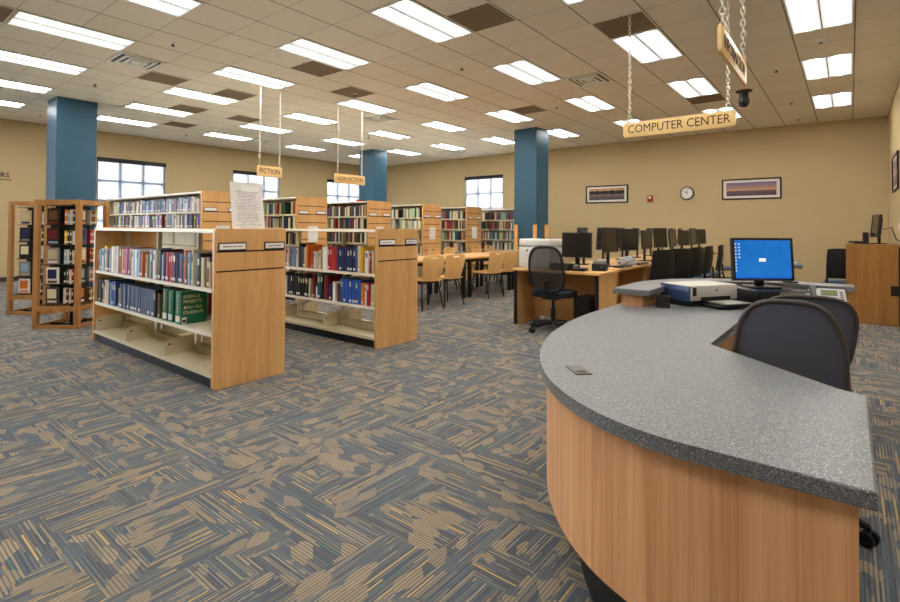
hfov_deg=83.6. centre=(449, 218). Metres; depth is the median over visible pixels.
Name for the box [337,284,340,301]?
book
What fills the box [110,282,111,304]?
book
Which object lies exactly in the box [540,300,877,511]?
countertop
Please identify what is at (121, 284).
book
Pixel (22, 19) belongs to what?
recessed light
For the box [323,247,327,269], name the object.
book
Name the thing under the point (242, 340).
bookcase
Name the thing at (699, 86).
recessed light
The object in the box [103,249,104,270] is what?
book
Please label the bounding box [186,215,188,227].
book
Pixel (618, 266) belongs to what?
keyboard
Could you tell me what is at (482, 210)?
bookcase
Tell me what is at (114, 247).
book
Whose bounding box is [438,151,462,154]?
ceiling vent
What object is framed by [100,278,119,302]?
book
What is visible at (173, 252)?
book
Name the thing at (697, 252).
chair
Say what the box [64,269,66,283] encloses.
paperback
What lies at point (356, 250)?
book
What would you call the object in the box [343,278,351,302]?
book
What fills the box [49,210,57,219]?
picture
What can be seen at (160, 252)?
book
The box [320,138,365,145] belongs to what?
recessed light
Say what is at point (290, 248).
book
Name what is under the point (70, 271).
paperback
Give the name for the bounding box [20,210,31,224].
case
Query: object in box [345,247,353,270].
book
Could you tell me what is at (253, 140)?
ceiling vent
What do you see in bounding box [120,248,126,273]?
book
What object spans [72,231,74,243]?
paperback
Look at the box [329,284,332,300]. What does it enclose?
book
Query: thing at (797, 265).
barcode scanner
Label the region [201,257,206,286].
book
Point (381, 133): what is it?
recessed light
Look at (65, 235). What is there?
paperback
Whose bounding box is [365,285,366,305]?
book
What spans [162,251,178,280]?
book
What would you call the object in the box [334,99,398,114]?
recessed light
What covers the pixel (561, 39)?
ceiling
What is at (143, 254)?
book
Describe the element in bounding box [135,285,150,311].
book
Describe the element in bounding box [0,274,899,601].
floor
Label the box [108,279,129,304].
book
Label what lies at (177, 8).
recessed light
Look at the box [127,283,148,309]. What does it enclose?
book
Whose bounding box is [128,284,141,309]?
book
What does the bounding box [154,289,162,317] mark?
book
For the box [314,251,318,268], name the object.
book
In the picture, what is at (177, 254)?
book
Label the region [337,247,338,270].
book
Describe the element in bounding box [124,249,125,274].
book
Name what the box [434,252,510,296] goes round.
table
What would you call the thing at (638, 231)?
monitor
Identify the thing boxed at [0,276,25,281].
baseboard
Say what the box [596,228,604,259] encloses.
monitor
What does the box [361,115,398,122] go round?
ceiling vent
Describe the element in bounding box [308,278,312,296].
book
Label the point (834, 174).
wall
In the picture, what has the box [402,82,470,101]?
recessed light
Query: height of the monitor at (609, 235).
0.550 m
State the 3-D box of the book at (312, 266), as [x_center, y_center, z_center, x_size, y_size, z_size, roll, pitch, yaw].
[-1.603,0.497,6.067,0.026,0.200,0.151,0,-1,39]
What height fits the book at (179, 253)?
0.262 m
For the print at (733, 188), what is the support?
attached to the framed picture at (770, 187)
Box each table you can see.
[370,255,468,297]
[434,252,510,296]
[480,250,518,289]
[556,261,650,320]
[605,257,651,280]
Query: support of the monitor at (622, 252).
on the table at (647, 268)
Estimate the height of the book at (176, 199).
0.218 m
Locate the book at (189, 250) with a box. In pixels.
[183,250,191,283]
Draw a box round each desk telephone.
[572,264,587,271]
[808,284,846,301]
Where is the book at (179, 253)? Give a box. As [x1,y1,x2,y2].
[178,253,183,282]
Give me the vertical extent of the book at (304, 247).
0.251 m
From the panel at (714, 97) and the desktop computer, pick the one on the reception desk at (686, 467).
the desktop computer
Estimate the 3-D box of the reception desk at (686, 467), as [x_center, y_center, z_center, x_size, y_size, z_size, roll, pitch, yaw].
[1.406,0.899,2.747,1.323,0.876,3.469,0,-1,39]
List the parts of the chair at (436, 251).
backrest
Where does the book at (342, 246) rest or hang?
on the bookcase at (396, 250)
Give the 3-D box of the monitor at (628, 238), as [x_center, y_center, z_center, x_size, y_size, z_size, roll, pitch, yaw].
[2.731,0.427,7.731,0.400,0.530,0.176,1,-1,-32]
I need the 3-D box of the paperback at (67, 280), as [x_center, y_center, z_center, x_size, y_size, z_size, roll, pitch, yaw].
[-4.790,0.723,6.329,0.030,0.193,0.065,0,-1,-1]
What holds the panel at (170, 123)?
attached to the ceiling
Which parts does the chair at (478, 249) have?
backrest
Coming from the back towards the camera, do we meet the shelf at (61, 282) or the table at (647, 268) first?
the table at (647, 268)
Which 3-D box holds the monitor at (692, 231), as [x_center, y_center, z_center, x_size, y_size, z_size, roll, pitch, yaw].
[5.248,0.488,10.896,0.176,0.550,0.400,-1,-1,42]
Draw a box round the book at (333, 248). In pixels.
[332,246,341,269]
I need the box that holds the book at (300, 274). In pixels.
[294,274,303,294]
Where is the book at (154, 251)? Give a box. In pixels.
[153,250,157,278]
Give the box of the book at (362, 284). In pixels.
[361,282,369,304]
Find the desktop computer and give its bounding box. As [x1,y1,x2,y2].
[736,286,812,302]
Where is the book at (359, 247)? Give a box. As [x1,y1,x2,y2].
[358,245,374,272]
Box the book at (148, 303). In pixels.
[147,287,170,315]
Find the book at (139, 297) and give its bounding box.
[138,285,158,312]
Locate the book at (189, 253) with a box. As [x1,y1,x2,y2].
[188,252,191,284]
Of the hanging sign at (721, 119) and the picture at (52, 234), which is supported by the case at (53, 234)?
the picture at (52, 234)
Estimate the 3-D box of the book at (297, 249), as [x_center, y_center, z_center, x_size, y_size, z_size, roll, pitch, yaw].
[-1.836,0.483,6.269,0.028,0.231,0.177,0,-1,39]
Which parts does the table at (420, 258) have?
leg, leg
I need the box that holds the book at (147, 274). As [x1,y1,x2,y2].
[145,254,149,277]
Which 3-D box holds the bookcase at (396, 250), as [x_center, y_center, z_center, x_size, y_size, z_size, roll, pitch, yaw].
[-1.640,0.754,6.368,2.756,1.260,0.635,0,-1,39]
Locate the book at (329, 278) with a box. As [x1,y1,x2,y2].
[324,274,342,299]
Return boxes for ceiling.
[0,0,899,165]
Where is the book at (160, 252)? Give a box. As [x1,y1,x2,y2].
[158,249,183,279]
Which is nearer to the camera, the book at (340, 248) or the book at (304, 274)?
the book at (340, 248)
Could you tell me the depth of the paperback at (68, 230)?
6.31 m
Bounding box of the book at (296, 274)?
[293,274,299,294]
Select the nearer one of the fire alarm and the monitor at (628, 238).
the monitor at (628, 238)
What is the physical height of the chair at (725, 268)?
0.994 m
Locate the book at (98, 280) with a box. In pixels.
[97,280,98,301]
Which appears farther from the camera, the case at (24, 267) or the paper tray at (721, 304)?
the case at (24, 267)
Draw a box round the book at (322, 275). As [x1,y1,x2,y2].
[321,273,335,298]
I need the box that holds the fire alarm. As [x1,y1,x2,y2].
[647,195,652,201]
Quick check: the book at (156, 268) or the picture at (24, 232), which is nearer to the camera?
the book at (156, 268)
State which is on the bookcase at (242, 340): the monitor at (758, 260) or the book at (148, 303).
the book at (148, 303)
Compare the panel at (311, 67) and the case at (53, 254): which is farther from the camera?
the panel at (311, 67)
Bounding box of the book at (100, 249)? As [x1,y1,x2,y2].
[99,249,101,269]
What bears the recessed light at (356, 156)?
in the ceiling
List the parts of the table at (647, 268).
modesty panel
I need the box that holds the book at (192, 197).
[191,197,200,210]
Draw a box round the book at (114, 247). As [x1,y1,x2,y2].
[114,247,116,272]
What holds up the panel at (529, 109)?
attached to the ceiling
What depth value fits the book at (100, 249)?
5.57 m
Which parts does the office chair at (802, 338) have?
backrest, backrest frame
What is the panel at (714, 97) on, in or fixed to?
attached to the ceiling
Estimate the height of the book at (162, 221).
0.230 m
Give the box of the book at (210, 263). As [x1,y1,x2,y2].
[209,262,211,288]
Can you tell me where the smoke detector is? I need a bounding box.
[814,37,827,43]
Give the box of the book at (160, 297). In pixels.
[158,294,162,318]
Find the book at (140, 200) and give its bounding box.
[140,200,149,212]
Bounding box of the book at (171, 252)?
[171,252,172,281]
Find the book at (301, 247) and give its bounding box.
[301,247,303,266]
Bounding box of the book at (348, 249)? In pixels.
[347,247,355,271]
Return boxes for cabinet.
[845,243,899,326]
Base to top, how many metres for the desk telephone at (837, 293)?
0.145 m
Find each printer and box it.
[519,238,563,267]
[592,259,607,270]
[661,280,751,308]
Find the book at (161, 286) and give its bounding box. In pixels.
[143,286,163,313]
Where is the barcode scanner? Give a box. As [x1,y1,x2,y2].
[782,262,802,282]
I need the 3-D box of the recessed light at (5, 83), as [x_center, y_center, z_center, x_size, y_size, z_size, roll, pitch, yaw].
[-7.556,-2.293,8.558,0.598,0.012,1.208,0,-1,39]
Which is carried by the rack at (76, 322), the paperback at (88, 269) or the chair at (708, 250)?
the paperback at (88, 269)
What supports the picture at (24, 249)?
on the case at (24, 250)
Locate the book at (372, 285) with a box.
[371,284,374,306]
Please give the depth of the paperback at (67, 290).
6.30 m
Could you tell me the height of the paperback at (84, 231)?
0.205 m
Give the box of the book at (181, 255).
[180,254,183,283]
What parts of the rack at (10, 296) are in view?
post, rail, rail, rail, post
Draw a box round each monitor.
[562,232,591,267]
[577,227,589,264]
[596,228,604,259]
[602,228,618,266]
[615,228,624,259]
[618,229,637,255]
[632,228,641,257]
[638,230,652,260]
[646,228,652,255]
[653,228,667,249]
[668,229,676,248]
[677,230,688,247]
[689,228,696,247]
[696,229,705,246]
[730,238,794,288]
[869,214,886,243]
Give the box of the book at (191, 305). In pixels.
[175,289,206,324]
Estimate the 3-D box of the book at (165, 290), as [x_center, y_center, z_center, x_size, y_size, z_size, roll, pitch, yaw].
[-2.489,0.774,4.595,0.092,0.282,0.230,0,-1,39]
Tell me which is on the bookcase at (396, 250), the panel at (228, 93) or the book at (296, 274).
the book at (296, 274)
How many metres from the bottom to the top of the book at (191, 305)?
0.282 m
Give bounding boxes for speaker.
[863,232,868,243]
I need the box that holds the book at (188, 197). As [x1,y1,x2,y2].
[187,197,189,211]
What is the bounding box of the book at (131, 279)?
[111,279,131,305]
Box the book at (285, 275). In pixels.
[285,275,286,293]
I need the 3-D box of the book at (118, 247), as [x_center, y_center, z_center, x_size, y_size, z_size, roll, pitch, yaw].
[-3.413,0.432,5.332,0.053,0.282,0.210,0,-1,39]
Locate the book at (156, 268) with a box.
[155,251,157,279]
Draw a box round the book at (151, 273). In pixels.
[150,251,152,278]
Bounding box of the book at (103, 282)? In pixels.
[102,280,104,302]
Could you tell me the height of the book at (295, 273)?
0.250 m
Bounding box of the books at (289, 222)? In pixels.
[146,201,513,314]
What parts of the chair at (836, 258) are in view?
seat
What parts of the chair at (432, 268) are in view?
leg, backrest, leg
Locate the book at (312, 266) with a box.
[311,251,313,267]
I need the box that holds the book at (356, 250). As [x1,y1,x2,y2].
[355,247,357,271]
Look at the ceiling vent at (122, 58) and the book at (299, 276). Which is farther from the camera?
the ceiling vent at (122, 58)
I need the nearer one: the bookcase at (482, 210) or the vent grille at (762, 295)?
the vent grille at (762, 295)
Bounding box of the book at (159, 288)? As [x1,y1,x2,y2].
[150,288,162,315]
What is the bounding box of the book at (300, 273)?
[289,273,301,294]
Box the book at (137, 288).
[136,285,156,312]
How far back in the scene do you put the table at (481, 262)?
10.95 m
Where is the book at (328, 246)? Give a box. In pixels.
[328,246,330,269]
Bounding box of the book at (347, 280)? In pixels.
[346,278,357,302]
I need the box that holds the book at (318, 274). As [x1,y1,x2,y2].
[317,272,332,298]
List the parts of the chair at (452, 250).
backrest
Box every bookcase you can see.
[92,227,285,389]
[103,190,232,250]
[263,196,326,300]
[265,228,417,348]
[327,200,390,277]
[391,204,440,284]
[441,206,480,278]
[481,209,513,274]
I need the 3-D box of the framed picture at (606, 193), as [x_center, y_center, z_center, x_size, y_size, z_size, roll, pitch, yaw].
[4.438,-0.689,14.276,1.220,0.500,0.030,0,-1,39]
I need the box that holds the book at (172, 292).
[168,288,190,322]
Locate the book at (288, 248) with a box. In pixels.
[288,248,289,265]
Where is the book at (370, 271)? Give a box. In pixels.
[369,253,371,273]
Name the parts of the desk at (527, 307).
panel, modesty panel, panel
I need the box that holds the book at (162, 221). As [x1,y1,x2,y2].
[160,214,165,227]
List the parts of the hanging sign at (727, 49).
chain, chain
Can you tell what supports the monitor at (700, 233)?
on the table
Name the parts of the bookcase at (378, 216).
shelf, shelf, panel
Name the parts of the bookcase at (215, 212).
panel, shelf, shelf, shelf, shelf, shelf, panel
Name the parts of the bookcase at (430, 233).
panel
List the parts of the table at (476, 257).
leg, leg, leg, leg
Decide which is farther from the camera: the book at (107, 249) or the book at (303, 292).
the book at (303, 292)
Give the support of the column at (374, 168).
on the floor
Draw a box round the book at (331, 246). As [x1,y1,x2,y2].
[330,246,335,269]
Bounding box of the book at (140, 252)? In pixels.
[139,252,141,276]
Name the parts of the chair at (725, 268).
seat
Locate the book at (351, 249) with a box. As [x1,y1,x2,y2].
[350,248,352,271]
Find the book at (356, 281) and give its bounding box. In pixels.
[355,279,365,303]
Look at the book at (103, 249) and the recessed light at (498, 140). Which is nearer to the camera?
the book at (103, 249)
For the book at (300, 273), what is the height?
0.250 m
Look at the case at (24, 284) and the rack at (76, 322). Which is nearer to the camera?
the rack at (76, 322)
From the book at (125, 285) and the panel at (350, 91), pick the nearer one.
the book at (125, 285)
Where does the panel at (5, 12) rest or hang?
attached to the ceiling
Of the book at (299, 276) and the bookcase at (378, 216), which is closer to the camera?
the book at (299, 276)
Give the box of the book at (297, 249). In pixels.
[296,248,298,266]
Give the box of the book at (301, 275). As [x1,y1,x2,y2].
[301,275,304,295]
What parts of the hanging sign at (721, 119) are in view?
chain, chain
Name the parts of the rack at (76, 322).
post, rail, rail, post, rail, post, post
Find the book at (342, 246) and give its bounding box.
[335,246,350,270]
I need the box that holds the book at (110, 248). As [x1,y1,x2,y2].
[109,248,111,271]
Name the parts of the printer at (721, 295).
button panel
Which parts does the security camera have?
mount plate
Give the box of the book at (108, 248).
[107,248,108,271]
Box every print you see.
[589,188,623,199]
[726,181,776,195]
[893,158,896,187]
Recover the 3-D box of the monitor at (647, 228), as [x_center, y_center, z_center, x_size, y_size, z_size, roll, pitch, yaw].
[3.971,0.465,9.998,0.176,0.550,0.400,0,-1,33]
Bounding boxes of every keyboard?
[613,264,631,267]
[636,262,648,264]
[848,241,862,243]
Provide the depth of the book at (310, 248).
6.09 m
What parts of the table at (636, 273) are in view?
panel, modesty panel, panel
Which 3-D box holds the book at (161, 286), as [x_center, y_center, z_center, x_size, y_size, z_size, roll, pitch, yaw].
[-2.870,0.793,4.885,0.052,0.250,0.188,0,-1,39]
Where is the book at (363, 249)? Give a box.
[360,246,374,272]
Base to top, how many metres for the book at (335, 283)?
0.220 m
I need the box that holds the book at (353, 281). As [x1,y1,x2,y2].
[352,278,365,303]
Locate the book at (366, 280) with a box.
[358,279,373,304]
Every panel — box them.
[0,5,15,22]
[136,71,189,85]
[161,121,197,127]
[167,104,209,113]
[210,88,258,100]
[225,115,263,122]
[289,60,344,76]
[328,86,375,98]
[383,134,410,138]
[444,1,516,32]
[507,105,547,114]
[591,10,658,38]
[684,93,726,104]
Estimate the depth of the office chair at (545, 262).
6.06 m
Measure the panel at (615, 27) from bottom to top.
0.009 m
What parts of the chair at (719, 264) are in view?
seat, backrest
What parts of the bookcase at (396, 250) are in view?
divider plate, shelf, shelf, shelf, divider plate, shelf, kick plate, divider plate, shelf, shelf, shelf, divider plate, shelf, panel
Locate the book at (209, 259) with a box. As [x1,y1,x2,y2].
[207,257,211,287]
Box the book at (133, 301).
[132,284,152,311]
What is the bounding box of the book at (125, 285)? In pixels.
[124,283,140,308]
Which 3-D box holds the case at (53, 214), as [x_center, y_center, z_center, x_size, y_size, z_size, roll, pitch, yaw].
[-4.973,-0.025,6.317,0.160,0.205,0.016,0,-1,-2]
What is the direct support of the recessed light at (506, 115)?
in the ceiling
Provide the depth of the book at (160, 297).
4.59 m
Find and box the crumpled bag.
[617,256,637,265]
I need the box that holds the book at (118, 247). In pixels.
[116,246,139,272]
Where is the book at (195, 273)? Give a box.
[194,253,211,285]
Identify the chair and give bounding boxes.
[418,255,444,310]
[428,248,457,290]
[428,254,464,306]
[443,247,466,284]
[471,246,497,282]
[472,251,504,298]
[484,245,503,281]
[488,250,518,293]
[528,245,576,332]
[649,250,674,279]
[670,248,692,278]
[689,247,705,277]
[694,246,714,277]
[702,245,725,278]
[717,266,730,277]
[732,299,880,548]
[769,294,858,364]
[824,249,845,283]
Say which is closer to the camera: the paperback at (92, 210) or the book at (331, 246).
the book at (331, 246)
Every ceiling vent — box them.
[106,52,165,70]
[246,139,273,143]
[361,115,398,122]
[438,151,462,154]
[564,72,613,86]
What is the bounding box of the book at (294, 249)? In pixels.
[293,248,295,266]
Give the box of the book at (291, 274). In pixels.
[291,274,295,294]
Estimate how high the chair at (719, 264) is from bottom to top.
0.994 m
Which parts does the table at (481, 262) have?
leg, leg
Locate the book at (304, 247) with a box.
[304,247,305,267]
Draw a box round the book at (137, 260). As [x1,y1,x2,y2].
[136,249,143,276]
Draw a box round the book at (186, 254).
[185,253,187,284]
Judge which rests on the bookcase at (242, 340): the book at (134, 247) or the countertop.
the book at (134, 247)
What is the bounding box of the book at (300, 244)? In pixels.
[299,243,315,266]
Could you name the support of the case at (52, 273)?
on the rack at (76, 322)
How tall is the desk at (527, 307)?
0.742 m
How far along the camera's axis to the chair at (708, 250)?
8.64 m
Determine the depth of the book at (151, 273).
4.70 m
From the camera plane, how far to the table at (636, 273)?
7.91 m
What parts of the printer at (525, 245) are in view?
paper drawer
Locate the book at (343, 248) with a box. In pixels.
[342,247,347,270]
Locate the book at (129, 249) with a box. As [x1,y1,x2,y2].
[128,249,129,274]
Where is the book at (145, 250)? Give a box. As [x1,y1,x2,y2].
[138,249,152,276]
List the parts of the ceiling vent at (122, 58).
plate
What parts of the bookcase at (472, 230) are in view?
panel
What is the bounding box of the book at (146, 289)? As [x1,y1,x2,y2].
[145,287,162,314]
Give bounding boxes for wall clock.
[680,187,693,199]
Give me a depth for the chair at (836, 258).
7.83 m
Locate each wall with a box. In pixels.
[0,118,359,276]
[387,115,888,282]
[888,79,899,243]
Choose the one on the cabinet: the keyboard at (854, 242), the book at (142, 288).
the keyboard at (854, 242)
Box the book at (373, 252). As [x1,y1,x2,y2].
[372,251,374,273]
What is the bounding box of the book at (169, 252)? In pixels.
[169,252,170,281]
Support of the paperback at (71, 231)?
on the rack at (76, 322)
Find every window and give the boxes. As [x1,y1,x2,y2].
[96,157,165,226]
[233,170,278,198]
[327,179,358,202]
[465,174,502,208]
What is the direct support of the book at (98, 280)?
on the bookcase at (242, 340)
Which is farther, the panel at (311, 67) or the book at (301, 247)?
the panel at (311, 67)
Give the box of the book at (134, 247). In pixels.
[130,247,153,274]
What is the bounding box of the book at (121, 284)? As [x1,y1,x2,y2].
[120,282,140,307]
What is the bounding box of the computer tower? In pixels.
[574,294,594,318]
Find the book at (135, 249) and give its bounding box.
[134,249,140,275]
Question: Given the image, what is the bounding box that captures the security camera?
[735,89,751,107]
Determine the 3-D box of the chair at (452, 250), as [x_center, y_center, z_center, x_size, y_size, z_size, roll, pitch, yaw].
[0.158,1.051,10.867,0.522,0.854,0.423,0,-1,36]
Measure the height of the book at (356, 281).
0.265 m
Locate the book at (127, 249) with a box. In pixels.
[126,248,129,274]
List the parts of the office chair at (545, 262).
backrest, backrest frame, seat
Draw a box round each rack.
[6,201,73,314]
[32,199,108,328]
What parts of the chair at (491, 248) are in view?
backrest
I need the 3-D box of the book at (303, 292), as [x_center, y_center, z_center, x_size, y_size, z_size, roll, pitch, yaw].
[-1.725,0.823,6.183,0.038,0.250,0.188,0,-1,39]
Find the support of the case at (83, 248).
on the rack at (76, 322)
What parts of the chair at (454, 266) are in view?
leg, seat, backrest, leg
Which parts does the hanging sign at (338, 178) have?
chain, chain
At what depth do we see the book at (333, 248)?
5.75 m
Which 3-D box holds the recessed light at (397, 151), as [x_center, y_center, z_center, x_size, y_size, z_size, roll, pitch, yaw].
[-1.479,-2.122,16.194,0.598,0.012,1.208,0,-1,39]
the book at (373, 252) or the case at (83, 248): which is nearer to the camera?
the book at (373, 252)
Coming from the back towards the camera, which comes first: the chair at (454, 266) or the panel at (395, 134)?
the panel at (395, 134)
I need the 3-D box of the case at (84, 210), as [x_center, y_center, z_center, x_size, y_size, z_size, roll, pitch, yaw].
[-4.687,-0.022,6.408,0.016,0.205,0.160,0,-1,-2]
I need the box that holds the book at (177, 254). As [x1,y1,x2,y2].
[176,253,178,282]
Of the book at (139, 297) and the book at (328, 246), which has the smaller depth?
the book at (139, 297)
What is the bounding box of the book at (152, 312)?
[151,289,160,316]
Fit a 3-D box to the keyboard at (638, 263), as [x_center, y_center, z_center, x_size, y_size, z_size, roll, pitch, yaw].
[2.886,0.679,7.620,0.130,0.023,0.400,0,-1,39]
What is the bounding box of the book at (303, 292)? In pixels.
[302,275,308,295]
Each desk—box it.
[512,267,619,323]
[540,278,877,601]
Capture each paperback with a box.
[63,288,68,303]
[64,231,66,243]
[64,250,66,263]
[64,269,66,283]
[65,210,69,224]
[66,268,72,283]
[66,289,68,303]
[67,229,72,243]
[67,249,69,263]
[69,249,74,263]
[69,269,71,283]
[69,288,73,303]
[70,210,75,224]
[70,230,74,243]
[71,289,73,303]
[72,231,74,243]
[72,250,74,263]
[72,269,73,283]
[73,211,75,224]
[85,288,90,300]
[86,248,90,262]
[86,267,90,281]
[87,210,91,224]
[87,230,91,243]
[92,210,96,224]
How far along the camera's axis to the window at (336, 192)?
18.96 m
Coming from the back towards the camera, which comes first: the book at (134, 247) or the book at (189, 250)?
the book at (134, 247)
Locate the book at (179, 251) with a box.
[165,251,183,280]
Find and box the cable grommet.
[566,365,592,374]
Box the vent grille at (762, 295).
[759,292,778,299]
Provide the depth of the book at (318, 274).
5.91 m
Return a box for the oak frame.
[514,225,548,267]
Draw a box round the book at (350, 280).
[349,278,363,303]
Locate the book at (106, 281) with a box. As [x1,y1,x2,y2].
[104,278,124,303]
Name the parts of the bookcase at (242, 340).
divider plate, shelf, shelf, shelf, panel, divider plate, divider plate, shelf, shelf, shelf, kick plate, shelf, divider plate, divider plate, shelf, shelf, shelf, shelf, divider plate, shelf, panel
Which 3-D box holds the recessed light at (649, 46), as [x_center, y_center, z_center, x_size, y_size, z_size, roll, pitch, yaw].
[2.643,-2.267,6.679,0.598,0.012,1.208,0,-1,39]
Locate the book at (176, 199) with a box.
[175,198,177,211]
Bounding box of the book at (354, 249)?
[353,248,355,271]
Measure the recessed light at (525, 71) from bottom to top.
0.012 m
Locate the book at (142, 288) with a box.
[141,286,160,313]
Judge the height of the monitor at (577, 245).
0.480 m
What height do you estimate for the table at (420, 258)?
0.742 m
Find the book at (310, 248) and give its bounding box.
[306,244,321,267]
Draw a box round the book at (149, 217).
[148,216,151,226]
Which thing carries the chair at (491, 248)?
on the floor
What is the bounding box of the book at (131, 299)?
[130,284,148,310]
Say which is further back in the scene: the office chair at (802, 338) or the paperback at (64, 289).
the paperback at (64, 289)
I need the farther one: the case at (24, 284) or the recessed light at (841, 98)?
the recessed light at (841, 98)
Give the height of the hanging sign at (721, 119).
1.396 m
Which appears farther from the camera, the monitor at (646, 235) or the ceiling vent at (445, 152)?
the ceiling vent at (445, 152)
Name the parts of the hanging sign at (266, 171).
chain, chain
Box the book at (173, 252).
[173,252,179,281]
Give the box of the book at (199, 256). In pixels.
[197,254,211,286]
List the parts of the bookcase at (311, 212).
shelf, panel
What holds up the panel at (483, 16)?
attached to the ceiling
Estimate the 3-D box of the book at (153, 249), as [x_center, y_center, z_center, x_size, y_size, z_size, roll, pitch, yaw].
[-2.764,0.432,4.824,0.045,0.272,0.202,0,-1,39]
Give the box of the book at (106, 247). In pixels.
[105,245,125,270]
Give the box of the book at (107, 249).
[106,249,107,270]
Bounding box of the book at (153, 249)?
[150,249,164,272]
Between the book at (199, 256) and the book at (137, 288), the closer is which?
the book at (199, 256)
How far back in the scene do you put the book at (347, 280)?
5.59 m
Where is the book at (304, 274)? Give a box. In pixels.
[296,274,307,295]
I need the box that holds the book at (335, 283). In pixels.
[333,281,340,300]
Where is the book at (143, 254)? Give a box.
[140,252,149,276]
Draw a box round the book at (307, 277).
[306,276,312,296]
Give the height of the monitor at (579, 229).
0.550 m
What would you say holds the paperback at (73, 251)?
on the rack at (76, 322)
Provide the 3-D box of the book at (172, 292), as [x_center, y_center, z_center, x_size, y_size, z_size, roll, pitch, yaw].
[-2.399,0.773,4.524,0.092,0.282,0.230,0,-1,39]
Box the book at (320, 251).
[319,250,322,268]
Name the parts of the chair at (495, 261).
leg, seat, leg, backrest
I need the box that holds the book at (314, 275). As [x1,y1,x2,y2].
[313,274,316,297]
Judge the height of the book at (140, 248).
0.268 m
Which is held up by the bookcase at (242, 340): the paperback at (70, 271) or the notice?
the notice
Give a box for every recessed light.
[0,49,89,75]
[0,79,54,93]
[0,100,27,108]
[5,9,136,51]
[97,115,159,126]
[122,102,194,117]
[124,0,203,17]
[160,86,239,104]
[201,132,254,140]
[209,65,297,89]
[237,123,293,133]
[275,37,371,69]
[281,112,340,124]
[283,145,325,151]
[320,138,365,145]
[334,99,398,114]
[348,154,359,157]
[366,130,413,139]
[368,0,473,43]
[385,149,420,155]
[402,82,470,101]
[418,121,468,131]
[428,143,467,150]
[480,136,513,144]
[483,109,535,122]
[490,59,562,85]
[546,128,581,137]
[560,0,586,5]
[563,95,617,111]
[610,28,684,63]
[612,118,641,126]
[665,76,719,97]
[700,106,742,117]
[782,0,854,34]
[800,52,853,80]
[811,91,852,108]
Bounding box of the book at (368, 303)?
[366,282,374,305]
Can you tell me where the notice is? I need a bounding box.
[229,181,264,228]
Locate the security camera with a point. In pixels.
(744, 100)
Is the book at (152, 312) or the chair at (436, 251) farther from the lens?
the chair at (436, 251)
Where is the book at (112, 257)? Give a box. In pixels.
[111,246,116,272]
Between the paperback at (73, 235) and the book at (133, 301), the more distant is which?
the paperback at (73, 235)
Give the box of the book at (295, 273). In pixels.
[287,273,299,293]
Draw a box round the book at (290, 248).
[290,248,291,265]
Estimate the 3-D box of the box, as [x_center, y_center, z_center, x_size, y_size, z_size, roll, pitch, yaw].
[1.452,0.620,6.497,0.275,0.085,0.224,0,-1,37]
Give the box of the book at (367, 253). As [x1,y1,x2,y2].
[365,250,374,272]
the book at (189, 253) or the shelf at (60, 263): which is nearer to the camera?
the book at (189, 253)
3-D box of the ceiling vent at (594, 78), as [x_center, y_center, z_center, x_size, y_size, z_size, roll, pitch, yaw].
[2.258,-2.236,8.155,0.590,0.026,0.590,0,-1,39]
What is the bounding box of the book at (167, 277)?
[166,252,168,281]
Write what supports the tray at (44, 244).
on the rack at (76, 322)
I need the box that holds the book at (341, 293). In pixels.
[340,277,356,301]
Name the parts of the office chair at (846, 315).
backrest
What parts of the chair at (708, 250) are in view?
seat, backrest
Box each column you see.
[46,96,97,286]
[359,149,386,201]
[514,127,547,266]
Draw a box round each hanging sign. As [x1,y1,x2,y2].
[257,87,281,177]
[334,106,364,184]
[623,0,735,137]
[717,0,746,85]
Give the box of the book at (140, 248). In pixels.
[133,248,155,275]
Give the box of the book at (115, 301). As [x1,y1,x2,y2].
[113,281,134,306]
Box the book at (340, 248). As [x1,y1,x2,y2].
[339,247,341,270]
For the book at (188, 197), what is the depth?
7.71 m
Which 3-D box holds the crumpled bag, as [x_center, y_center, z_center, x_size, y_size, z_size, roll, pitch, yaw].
[2.612,0.614,7.395,0.297,0.142,0.214,0,-1,24]
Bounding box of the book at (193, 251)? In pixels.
[191,250,211,285]
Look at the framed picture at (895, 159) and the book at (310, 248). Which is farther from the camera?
the framed picture at (895, 159)
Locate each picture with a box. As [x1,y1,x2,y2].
[20,263,27,270]
[20,281,27,288]
[21,212,28,219]
[21,229,28,236]
[21,246,27,253]
[47,269,56,278]
[47,289,55,297]
[48,230,56,238]
[48,250,56,258]
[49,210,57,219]
[586,184,627,203]
[722,177,781,199]
[892,150,899,192]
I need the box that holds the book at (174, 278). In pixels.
[173,252,183,282]
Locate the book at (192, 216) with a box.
[191,215,193,227]
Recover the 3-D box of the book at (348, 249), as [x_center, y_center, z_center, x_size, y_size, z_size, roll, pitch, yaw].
[-1.070,0.460,5.669,0.044,0.265,0.199,0,-1,39]
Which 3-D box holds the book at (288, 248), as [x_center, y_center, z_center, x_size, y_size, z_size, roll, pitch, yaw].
[-1.973,0.488,6.364,0.034,0.223,0.170,0,-1,39]
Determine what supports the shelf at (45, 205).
on the rack at (76, 322)
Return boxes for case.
[18,279,30,292]
[19,227,31,241]
[19,244,30,258]
[19,262,30,275]
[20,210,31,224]
[45,287,59,303]
[46,248,59,263]
[46,267,59,283]
[47,208,60,224]
[47,228,60,243]
[81,286,85,302]
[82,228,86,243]
[82,247,85,263]
[82,267,85,282]
[83,209,86,224]
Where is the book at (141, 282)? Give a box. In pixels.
[122,282,142,308]
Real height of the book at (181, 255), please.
0.257 m
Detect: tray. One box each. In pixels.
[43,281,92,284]
[44,244,91,244]
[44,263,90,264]
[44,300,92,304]
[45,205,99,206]
[700,300,749,308]
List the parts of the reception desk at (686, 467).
kick plate, panel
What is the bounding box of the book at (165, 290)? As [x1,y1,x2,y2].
[162,287,180,320]
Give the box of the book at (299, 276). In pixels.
[298,274,312,295]
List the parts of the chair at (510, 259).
backrest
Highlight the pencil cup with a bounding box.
[656,294,669,307]
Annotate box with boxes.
[564,263,575,270]

